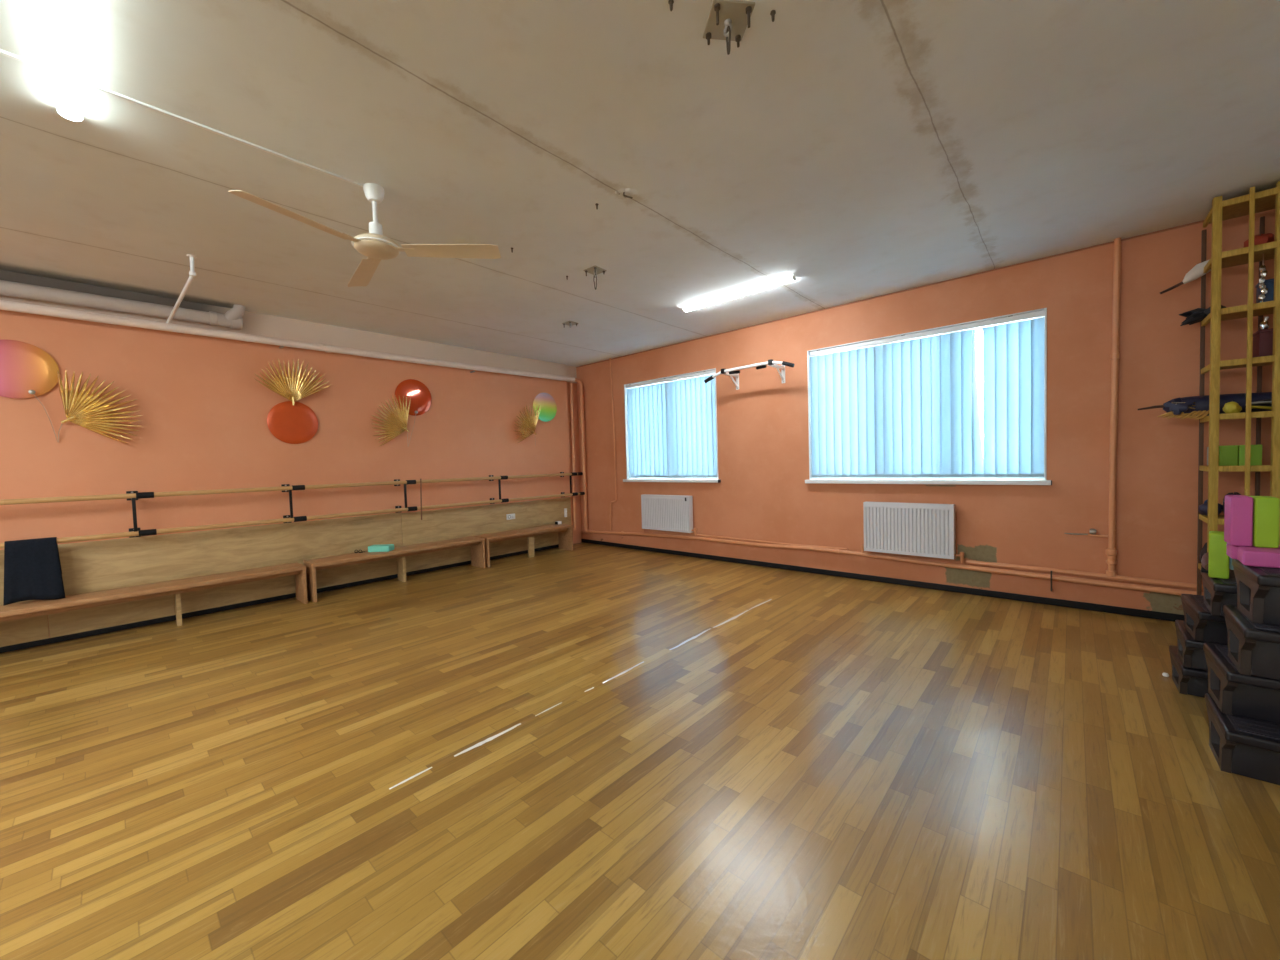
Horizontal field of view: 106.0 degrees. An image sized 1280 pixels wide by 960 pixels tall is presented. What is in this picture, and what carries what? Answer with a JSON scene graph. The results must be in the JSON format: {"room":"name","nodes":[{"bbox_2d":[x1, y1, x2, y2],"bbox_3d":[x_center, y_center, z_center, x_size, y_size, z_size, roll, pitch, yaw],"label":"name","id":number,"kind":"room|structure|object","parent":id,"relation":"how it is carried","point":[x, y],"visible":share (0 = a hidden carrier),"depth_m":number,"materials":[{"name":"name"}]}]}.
{"room":"exercise studio","nodes":[
{"label":"exercise studio","id":0,"kind":"room"},
{"bbox_2d":[0,270,581,653],"bbox_3d":[-3.806,-0.219,5.055,0.335,2.900,8.900,0,3,42],"label":"wall","id":1,"kind":"structure","parent":0,"point":[203,408],"depth_m":4.73,"materials":[{"name":"orange paint"}]},
{"bbox_2d":[0,340,59,441],"bbox_3d":[-4.768,-0.679,3.684,0.058,0.778,0.444,0,3,42],"label":"balloon","id":2,"kind":"object","parent":1,"relation":"attached to","point":[26,370],"visible":0.98,"depth_m":3.72,"materials":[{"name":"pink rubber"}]},
{"bbox_2d":[57,370,142,443],"bbox_3d":[-4.448,-0.590,3.975,0.147,0.589,0.479,0,3,42],"label":"palm leaf","id":3,"kind":"object","parent":1,"relation":"attached to","point":[87,415],"visible":1,"depth_m":3.95,"materials":[{"name":"gold metal"}]},
{"bbox_2d":[0,280,245,328],"bbox_3d":[-5.080,-1.463,3.238,0.177,0.232,3.816,0,3,42],"label":"drain pipe","id":4,"kind":"object","parent":1,"relation":"attached to","point":[233,319],"visible":1,"depth_m":4.03,"materials":[{"name":"grey plastic"}]},
{"bbox_2d":[0,544,558,652],"bbox_3d":[-3.746,1.210,4.863,0.016,0.046,7.960,0,3,42],"label":"baseboard","id":5,"kind":"structure","parent":1,"relation":"attached to","point":[31,644],"depth_m":4.54,"materials":[{"name":"black rubber"}]},
{"bbox_2d":[0,497,570,646],"bbox_3d":[-3.697,0.815,4.914,0.018,0.733,7.738,0,3,42],"label":"wood panel","id":6,"kind":"object","parent":1,"relation":"attached to","point":[92,566],"visible":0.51,"depth_m":4.74,"materials":[{"name":"brown wood"}]},
{"bbox_2d":[506,513,514,519],"bbox_3d":[-1.850,0.528,6.932,0.038,0.080,0.140,0,3,42],"label":"wall socket","id":7,"kind":"object","parent":6,"relation":"attached to","point":[508,516],"visible":1,"depth_m":6.92,"materials":[{"name":"white plastic"}]},
{"bbox_2d":[267,401,317,443],"bbox_3d":[-3.601,-0.596,5.009,0.029,0.444,0.444,0,3,42],"label":"balloon","id":8,"kind":"object","parent":1,"relation":"attached to","point":[297,424],"visible":1,"depth_m":4.99,"materials":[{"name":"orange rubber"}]},
{"bbox_2d":[254,359,330,405],"bbox_3d":[-3.559,-1.004,4.953,0.163,0.472,0.662,0,3,42],"label":"palm leaf","id":9,"kind":"object","parent":1,"relation":"attached to","point":[278,386],"visible":1,"depth_m":4.94,"materials":[{"name":"gold metal"}]},
{"bbox_2d":[0,472,584,548],"bbox_3d":[-3.564,0.242,4.941,0.178,0.400,7.810,0,3,42],"label":"ballet barre","id":10,"kind":"object","parent":1,"relation":"attached to","point":[130,495],"visible":1,"depth_m":4.72,"materials":[{"name":"brown wood"}]},
{"bbox_2d":[3,537,65,605],"bbox_3d":[-4.612,0.689,3.668,0.093,0.480,0.293,0,3,42],"label":"cushion","id":11,"kind":"object","parent":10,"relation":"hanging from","point":[32,567],"visible":1,"depth_m":3.65,"materials":[{"name":"black fabric"}]},
{"bbox_2d":[420,479,421,519],"bbox_3d":[-2.645,0.234,5.829,0.019,0.500,0.030,0,3,42],"label":"wooden stick","id":12,"kind":"object","parent":10,"relation":"attached to","point":[420,479],"visible":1,"depth_m":5.82,"materials":[{"name":"brown wood"}]},
{"bbox_2d":[0,300,587,532],"bbox_3d":[-3.637,-0.199,4.885,0.188,2.509,8.070,0,3,42],"label":"pipe","id":13,"kind":"object","parent":1,"relation":"attached to","point":[4,305],"visible":1,"depth_m":4.81,"materials":[{"name":"metal"}]},
{"bbox_2d":[371,396,410,445],"bbox_3d":[-2.937,-0.695,5.657,0.138,0.612,0.473,0,3,40],"label":"palm leaf","id":14,"kind":"object","parent":1,"relation":"attached to","point":[394,426],"visible":1,"depth_m":5.68,"materials":[{"name":"gold metal"}]},
{"bbox_2d":[395,379,431,445],"bbox_3d":[-2.765,-0.821,5.919,0.058,0.828,0.444,0,3,42],"label":"balloon","id":15,"kind":"object","parent":1,"relation":"attached to","point":[420,401],"visible":0.98,"depth_m":5.92,"materials":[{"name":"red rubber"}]},
{"bbox_2d":[514,405,540,441],"bbox_3d":[-1.673,-0.814,7.066,0.153,0.614,0.499,0,3,42],"label":"palm leaf","id":16,"kind":"object","parent":1,"relation":"attached to","point":[528,426],"visible":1,"depth_m":7.09,"materials":[{"name":"gold metal"}]},
{"bbox_2d":[533,393,556,421],"bbox_3d":[-1.458,-1.116,7.397,0.029,0.444,0.444,0,3,42],"label":"disc","id":17,"kind":"object","parent":1,"relation":"attached to","point":[547,403],"visible":0.94,"depth_m":7.39,"materials":[{"name":"metal"}]},
{"bbox_2d":[570,384,575,529],"bbox_3d":[-1.083,-0.371,7.801,0.051,2.360,0.078,0,3,42],"label":"pipe","id":18,"kind":"object","parent":1,"relation":"attached to","point":[571,385],"visible":1,"depth_m":7.79,"materials":[{"name":"orange metal"}]},
{"bbox_2d":[0,542,1279,959],"bbox_3d":[-0.831,1.242,2.413,7.700,0.004,8.200,0,3,42],"label":"floor","id":19,"kind":"structure","parent":0,"point":[834,768],"depth_m":1.99,"materials":[{"name":"brown wood"}]},
{"bbox_2d":[0,562,307,625],"bbox_3d":[-4.345,1.104,3.878,0.330,0.375,2.745,0,3,42],"label":"bench","id":20,"kind":"object","parent":19,"relation":"on","point":[14,611],"visible":1,"depth_m":4.07,"materials":[{"name":"brown wood"}]},
{"bbox_2d":[303,536,485,602],"bbox_3d":[-2.746,0.986,5.617,0.330,0.388,1.895,0,3,42],"label":"bench","id":21,"kind":"object","parent":19,"relation":"on","point":[477,544],"visible":0.98,"depth_m":5.51,"materials":[{"name":"brown wood"}]},
{"bbox_2d":[368,544,393,551],"bbox_3d":[-2.925,0.770,5.451,0.235,0.066,0.130,-2,2,0],"label":"block","id":22,"kind":"object","parent":21,"relation":"on","point":[383,547],"visible":1,"depth_m":5.39,"materials":[{"name":"teal plastic"}]},
{"bbox_2d":[474,524,572,567],"bbox_3d":[-1.610,0.906,6.869,0.330,0.388,1.430,0,3,42],"label":"bench","id":23,"kind":"object","parent":19,"relation":"on","point":[565,532],"visible":0.74,"depth_m":6.87,"materials":[{"name":"brown wood"}]},
{"bbox_2d":[389,599,771,789],"bbox_3d":[0.098,1.183,3.218,0.033,0.008,3.360,0,3,42],"label":"floor marking","id":24,"kind":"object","parent":19,"relation":"on","point":[734,617],"depth_m":2.53,"materials":[{"name":"white paint"}]},
{"bbox_2d":[1169,645,1208,697],"bbox_3d":[3.227,1.040,2.376,0.800,0.171,0.400,0,3,41],"label":"step platform","id":25,"kind":"object","parent":19,"relation":"on","point":[1190,681],"visible":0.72,"depth_m":2.52,"materials":[{"name":"plastic"}]},
{"bbox_2d":[1175,620,1227,669],"bbox_3d":[3.164,0.872,2.295,0.800,0.171,0.400,0,3,43],"label":"step platform","id":26,"kind":"object","parent":25,"relation":"on","point":[1191,653],"visible":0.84,"depth_m":2.46,"materials":[{"name":"plastic"}]},
{"bbox_2d":[1181,594,1227,644],"bbox_3d":[3.121,0.704,2.217,0.800,0.171,0.400,0,3,40],"label":"step platform","id":27,"kind":"object","parent":26,"relation":"on","point":[1200,624],"visible":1,"depth_m":2.36,"materials":[{"name":"plastic"}]},
{"bbox_2d":[1201,570,1236,615],"bbox_3d":[3.037,0.540,2.063,0.800,0.171,0.420,0,3,44],"label":"step platform","id":28,"kind":"object","parent":27,"relation":"on","point":[1218,592],"visible":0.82,"depth_m":2.23,"materials":[{"name":"plastic"}]},
{"bbox_2d":[1201,552,1208,572],"bbox_3d":[2.833,0.408,2.395,0.208,0.077,0.062,-3,3,-40],"label":"shoe","id":29,"kind":"object","parent":28,"relation":"on","point":[1205,558],"visible":0.48,"depth_m":2.38,"materials":[{"name":"brown leather"}]},
{"bbox_2d":[1208,531,1228,578],"bbox_3d":[2.720,0.350,2.266,0.100,0.210,0.062,-3,3,-40],"label":"block","id":30,"kind":"object","parent":28,"relation":"on","point":[1218,564],"visible":0.76,"depth_m":2.24,"materials":[{"name":"plastic"}]},
{"bbox_2d":[1197,181,1279,594],"bbox_3d":[4.163,-0.368,2.958,0.918,2.885,0.396,0,3,42],"label":"shelf","id":31,"kind":"object","parent":19,"relation":"on","point":[1221,210],"depth_m":3.08,"materials":[{"name":"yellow wood"}]},
{"bbox_2d":[1160,260,1210,293],"bbox_3d":[3.870,-1.430,3.368,0.329,0.184,0.088,0,3,42],"label":"fan","id":32,"kind":"object","parent":31,"relation":"on","point":[1196,271],"visible":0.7,"depth_m":3.35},
{"bbox_2d":[1179,305,1225,325],"bbox_3d":[3.898,-1.142,3.343,0.103,0.118,0.219,-4,3,-41],"label":"flower","id":33,"kind":"object","parent":31,"relation":"on","point":[1197,315],"visible":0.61,"depth_m":3.35,"materials":[{"name":"black fabric"}]},
{"bbox_2d":[1199,543,1206,561],"bbox_3d":[3.957,0.509,3.330,0.128,0.174,0.165,0,3,42],"label":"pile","id":34,"kind":"object","parent":31,"relation":"on","point":[1203,551],"visible":0.12,"depth_m":3.33,"materials":[{"name":"black"}]},
{"bbox_2d":[1138,392,1271,419],"bbox_3d":[3.897,-0.495,3.277,0.721,0.169,0.191,0,3,42],"label":"fabric bundle","id":35,"kind":"object","parent":31,"relation":"on","point":[1192,407],"visible":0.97,"depth_m":3.29,"materials":[{"name":"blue fabric"}]},
{"bbox_2d":[1198,499,1222,515],"bbox_3d":[3.947,0.192,3.338,0.111,0.122,0.153,0,3,42],"label":"bag","id":36,"kind":"object","parent":31,"relation":"on","point":[1203,508],"visible":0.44,"depth_m":3.33,"materials":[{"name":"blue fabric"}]},
{"bbox_2d":[1219,445,1237,465],"bbox_3d":[3.938,-0.164,3.239,0.075,0.135,0.160,0,3,42],"label":"block","id":37,"kind":"object","parent":31,"relation":"on","point":[1228,455],"visible":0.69,"depth_m":3.18,"materials":[{"name":"green plastic"}]},
{"bbox_2d":[1229,557,1232,569],"bbox_3d":[3.975,0.500,3.195,0.080,0.200,0.130,0,3,42],"label":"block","id":38,"kind":"object","parent":31,"relation":"on","point":[1230,558],"visible":0.03,"depth_m":3.22,"materials":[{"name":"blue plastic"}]},
{"bbox_2d":[1222,401,1241,412],"bbox_3d":[3.847,-0.467,3.130,0.078,0.092,0.091,0,3,42],"label":"ball","id":39,"kind":"object","parent":31,"relation":"on","point":[1230,407],"visible":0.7,"depth_m":3.11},
{"bbox_2d":[1223,492,1240,511],"bbox_3d":[3.943,0.162,3.200,0.108,0.171,0.188,0,3,42],"label":"bag","id":40,"kind":"object","parent":31,"relation":"on","point":[1235,493],"visible":0.22,"depth_m":3.21,"materials":[{"name":"black fabric"}]},
{"bbox_2d":[1237,445,1261,465],"bbox_3d":[4.004,-0.164,3.180,0.095,0.135,0.160,0,3,42],"label":"block","id":41,"kind":"object","parent":31,"relation":"on","point":[1256,450],"visible":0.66,"depth_m":3.12,"materials":[{"name":"green plastic"}]},
{"bbox_2d":[1243,233,1274,247],"bbox_3d":[3.941,-1.509,3.058,0.127,0.110,0.164,-1,2,19],"label":"pile","id":42,"kind":"object","parent":31,"relation":"on","point":[1269,237],"visible":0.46,"depth_m":3.02,"materials":[{"name":"red fabric"}]},
{"bbox_2d":[1253,328,1272,356],"bbox_3d":[4.074,-0.866,3.093,0.161,0.195,0.156,0,3,42],"label":"box","id":43,"kind":"object","parent":31,"relation":"on","point":[1262,339],"visible":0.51,"depth_m":3.08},
{"bbox_2d":[1260,316,1268,329],"bbox_3d":[3.997,-1.003,3.085,0.039,0.083,0.033,0,3,42],"label":"ornament","id":44,"kind":"object","parent":43,"relation":"on","point":[1264,324],"visible":1,"depth_m":3.08,"materials":[{"name":"silver metal"}]},
{"bbox_2d":[1258,254,1267,301],"bbox_3d":[3.962,-1.279,3.066,0.040,0.310,0.024,0,3,42],"label":"streamer","id":45,"kind":"object","parent":31,"relation":"hanging from","point":[1262,286],"visible":1,"depth_m":3.06,"materials":[{"name":"silver metal"}]},
{"bbox_2d":[1255,278,1273,302],"bbox_3d":[4.071,-1.191,3.096,0.131,0.180,0.126,0,3,42],"label":"box","id":46,"kind":"object","parent":31,"relation":"on","point":[1269,296],"visible":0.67,"depth_m":3.07,"materials":[{"name":"blue plastic"}]},
{"bbox_2d":[1205,694,1279,784],"bbox_3d":[2.699,1.061,1.752,0.800,0.206,0.400,0,3,42],"label":"step platform","id":47,"kind":"object","parent":19,"relation":"on","point":[1240,745],"visible":0.83,"depth_m":1.89,"materials":[{"name":"plastic"}]},
{"bbox_2d":[1203,643,1279,723],"bbox_3d":[2.764,0.850,1.808,0.800,0.206,0.400,0,3,40],"label":"step platform","id":48,"kind":"object","parent":47,"relation":"on","point":[1233,692],"visible":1,"depth_m":1.94,"materials":[{"name":"plastic"}]},
{"bbox_2d":[1223,605,1279,679],"bbox_3d":[2.705,0.649,1.691,0.800,0.206,0.400,0,3,43],"label":"step platform","id":49,"kind":"object","parent":48,"relation":"on","point":[1253,648],"visible":0.9,"depth_m":1.85,"materials":[{"name":"plastic"}]},
{"bbox_2d":[1232,559,1279,625],"bbox_3d":[2.727,0.443,1.675,0.800,0.206,0.400,0,3,42],"label":"step platform","id":50,"kind":"object","parent":49,"relation":"on","point":[1258,588],"visible":0.79,"depth_m":1.84,"materials":[{"name":"plastic"}]},
{"bbox_2d":[1226,543,1279,558],"bbox_3d":[2.603,0.301,1.985,0.230,0.060,0.100,0,3,42],"label":"block","id":51,"kind":"object","parent":50,"relation":"on","point":[1231,551],"visible":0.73,"depth_m":2.02,"materials":[{"name":"pink plastic"}]},
{"bbox_2d":[1224,495,1252,545],"bbox_3d":[2.520,0.169,2.031,0.060,0.205,0.120,0,3,42],"label":"block","id":52,"kind":"object","parent":51,"relation":"on","point":[1238,510],"visible":1,"depth_m":1.99,"materials":[{"name":"pink plastic"}]},
{"bbox_2d":[1237,546,1279,567],"bbox_3d":[2.523,0.307,1.882,0.230,0.060,0.145,0,3,45],"label":"block","id":53,"kind":"object","parent":50,"relation":"on","point":[1248,556],"visible":1,"depth_m":1.89,"materials":[{"name":"pink plastic"}]},
{"bbox_2d":[1250,496,1279,547],"bbox_3d":[2.564,0.170,1.985,0.062,0.203,0.120,0,3,42],"label":"block","id":54,"kind":"object","parent":53,"relation":"on","point":[1266,509],"visible":0.83,"depth_m":1.94,"materials":[{"name":"plastic"}]},
{"bbox_2d":[0,0,1279,366],"bbox_3d":[-0.884,-1.731,2.341,8.300,0.150,8.900,0,3,42],"label":"ceiling","id":55,"kind":"structure","parent":0,"point":[853,150],"depth_m":2.44,"materials":[{"name":"white paint"}]},
{"bbox_2d":[44,0,83,122],"bbox_3d":[-2.032,-1.579,1.698,1.200,0.040,0.076,0,3,42],"label":"fluorescent light","id":56,"kind":"object","parent":55,"relation":"in","point":[61,15],"visible":1,"depth_m":1.78,"materials":[{"name":"white plastic"}]},
{"bbox_2d":[166,254,196,323],"bbox_3d":[-3.698,-1.502,3.880,1.201,0.260,0.055,0,3,40],"label":"conduit","id":57,"kind":"object","parent":55,"relation":"attached to","point":[192,273],"visible":1,"depth_m":3.65,"materials":[{"name":"white plastic"}]},
{"bbox_2d":[0,49,363,187],"bbox_3d":[-2.773,-1.558,1.335,0.018,0.010,3.670,0,3,42],"label":"duct","id":58,"kind":"object","parent":55,"relation":"attached to","point":[2,52],"visible":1,"depth_m":2.14,"materials":[{"name":"white plastic"}]},
{"bbox_2d":[228,183,500,286],"bbox_3d":[-1.560,-1.458,2.591,1.246,0.373,1.053,-1,2,23],"label":"ceiling fan","id":59,"kind":"object","parent":55,"relation":"hanging from","point":[377,247],"visible":1,"depth_m":2.73,"materials":[{"name":"white plastic"}]},
{"bbox_2d":[562,321,577,327],"bbox_3d":[-0.788,-1.747,5.453,0.130,0.055,0.130,0,3,39],"label":"anchor plate","id":60,"kind":"object","parent":55,"relation":"attached to","point":[570,323],"visible":1,"depth_m":5.44,"materials":[{"name":"metal"}]},
{"bbox_2d":[583,265,606,289],"bbox_3d":[-0.368,-1.651,3.981,0.135,0.162,0.135,0,3,39],"label":"anchor plate","id":61,"kind":"object","parent":55,"relation":"attached to","point":[594,270],"visible":1,"depth_m":3.97,"materials":[{"name":"metal"}]},
{"bbox_2d":[615,188,636,199],"bbox_3d":[-0.085,-1.674,2.852,0.134,0.050,0.110,0,3,42],"label":"stub","id":62,"kind":"object","parent":55,"relation":"attached to","point":[621,192],"visible":1,"depth_m":2.83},
{"bbox_2d":[668,0,673,10],"bbox_3d":[0.108,-1.645,1.673,0.019,0.032,0.020,0,3,42],"label":"screw","id":63,"kind":"object","parent":55,"relation":"attached to","point":[670,2],"visible":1,"depth_m":1.67,"materials":[{"name":"grey metal"}]},
{"bbox_2d":[703,0,754,54],"bbox_3d":[0.321,-1.609,1.752,0.150,0.122,0.150,-2,2,-7],"label":"anchor plate","id":64,"kind":"object","parent":55,"relation":"attached to","point":[728,20],"visible":1,"depth_m":1.74,"materials":[{"name":"metal"}]},
{"bbox_2d":[682,275,796,311],"bbox_3d":[0.913,-1.774,4.639,1.200,0.040,0.076,0,3,42],"label":"recessed light","id":65,"kind":"object","parent":55,"relation":"in","point":[790,278],"visible":1,"depth_m":4.56,"materials":[{"name":"white plastic"}]},
{"bbox_2d":[770,10,775,21],"bbox_3d":[0.476,-1.657,1.725,0.019,0.032,0.020,0,3,42],"label":"screw","id":66,"kind":"object","parent":55,"relation":"attached to","point":[773,12],"visible":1,"depth_m":1.72,"materials":[{"name":"grey metal"}]},
{"bbox_2d":[576,209,1274,621],"bbox_3d":[1.974,-0.407,5.536,7.700,2.900,0.340,0,3,42],"label":"wall","id":67,"kind":"structure","parent":0,"point":[762,494],"depth_m":4.10,"materials":[{"name":"orange paint"}]},
{"bbox_2d":[609,358,616,531],"bbox_3d":[-0.444,-0.518,7.429,0.165,2.676,0.036,0,3,42],"label":"thin riser","id":68,"kind":"object","parent":67,"relation":"attached to","point":[611,502],"visible":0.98,"depth_m":7.38,"materials":[{"name":"orange metal"}]},
{"bbox_2d":[641,494,696,534],"bbox_3d":[0.387,0.486,6.705,0.965,0.554,0.120,0,3,42],"label":"radiator","id":69,"kind":"object","parent":67,"relation":"attached to","point":[674,513],"visible":1,"depth_m":6.63,"materials":[{"name":"metal"}]},
{"bbox_2d":[644,494,687,496],"bbox_3d":[0.357,0.216,6.692,0.840,0.010,0.084,0,3,42],"label":"grille","id":70,"kind":"object","parent":69,"relation":"attached to","point":[645,495],"depth_m":6.67,"materials":[{"name":"metal"}]},
{"bbox_2d":[623,368,720,482],"bbox_3d":[0.449,-0.704,6.779,1.684,1.459,0.307,0,3,42],"label":"window","id":71,"kind":"structure","parent":67,"relation":"in","point":[713,480],"depth_m":6.81,"materials":[{"name":"white plastic"}]},
{"bbox_2d":[626,370,716,478],"bbox_3d":[0.415,-0.721,6.745,1.596,1.409,0.052,0,3,42],"label":"vertical blind","id":72,"kind":"object","parent":71,"relation":"attached to","point":[672,425],"visible":1,"depth_m":6.70,"materials":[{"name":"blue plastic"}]},
{"bbox_2d":[704,359,793,389],"bbox_3d":[1.318,-1.211,5.577,1.127,0.212,0.396,0,3,42],"label":"bar","id":73,"kind":"object","parent":67,"relation":"attached to","point":[732,372],"visible":1,"depth_m":5.51,"materials":[{"name":"white metal"}]},
{"bbox_2d":[697,534,847,549],"bbox_3d":[1.485,0.738,5.775,1.940,0.032,0.026,0,3,42],"label":"pipe","id":74,"kind":"object","parent":67,"relation":"attached to","point":[697,534],"visible":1,"depth_m":5.72,"materials":[{"name":"orange metal"}]},
{"bbox_2d":[581,539,1184,621],"bbox_3d":[1.618,1.016,5.707,6.950,0.058,0.014,0,3,42],"label":"baseboard","id":75,"kind":"structure","parent":67,"relation":"attached to","point":[996,594],"depth_m":4.60,"materials":[{"name":"black rubber"}]},
{"bbox_2d":[588,530,1203,595],"bbox_3d":[1.754,0.830,5.520,7.001,0.185,0.091,0,3,42],"label":"pipe","id":76,"kind":"object","parent":67,"relation":"attached to","point":[1050,577],"visible":0.97,"depth_m":4.48,"materials":[{"name":"orange metal"}]},
{"bbox_2d":[861,502,963,562],"bbox_3d":[2.625,0.505,4.700,0.899,0.563,0.118,0,3,42],"label":"radiator","id":77,"kind":"object","parent":67,"relation":"attached to","point":[915,529],"visible":1,"depth_m":4.64,"materials":[{"name":"metal"}]},
{"bbox_2d":[864,502,953,505],"bbox_3d":[2.595,0.230,4.687,0.774,0.010,0.084,0,3,42],"label":"grille","id":78,"kind":"object","parent":77,"relation":"attached to","point":[865,503],"depth_m":4.70,"materials":[{"name":"metal"}]},
{"bbox_2d":[805,308,1051,484],"bbox_3d":[2.697,-0.700,4.763,2.096,1.469,0.307,0,3,42],"label":"window","id":79,"kind":"structure","parent":67,"relation":"in","point":[953,481],"depth_m":4.52,"materials":[{"name":"white plastic"}]},
{"bbox_2d":[810,310,1044,478],"bbox_3d":[2.663,-0.717,4.730,2.008,1.419,0.096,0,3,42],"label":"vertical blind","id":80,"kind":"object","parent":79,"relation":"attached to","point":[910,408],"visible":1,"depth_m":4.61,"materials":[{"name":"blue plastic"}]},
{"bbox_2d":[966,560,1203,589],"bbox_3d":[3.678,0.765,3.801,1.840,0.065,0.041,0,3,42],"label":"pipe","id":81,"kind":"object","parent":67,"relation":"attached to","point":[992,564],"visible":0.84,"depth_m":3.87,"materials":[{"name":"orange metal"}]},
{"bbox_2d":[1064,238,1120,576],"bbox_3d":[3.574,-0.540,3.816,0.318,2.600,0.062,0,3,42],"label":"pipe","id":82,"kind":"object","parent":67,"relation":"attached to","point":[1111,552],"visible":1,"depth_m":3.72,"materials":[{"name":"metal"}]},
{"bbox_2d":[1064,529,1108,537],"bbox_3d":[3.586,0.420,3.865,0.276,0.066,0.049,0,3,42],"label":"tap","id":83,"kind":"object","parent":82,"relation":"on","point":[1092,531],"depth_m":3.84,"materials":[{"name":"metal"}]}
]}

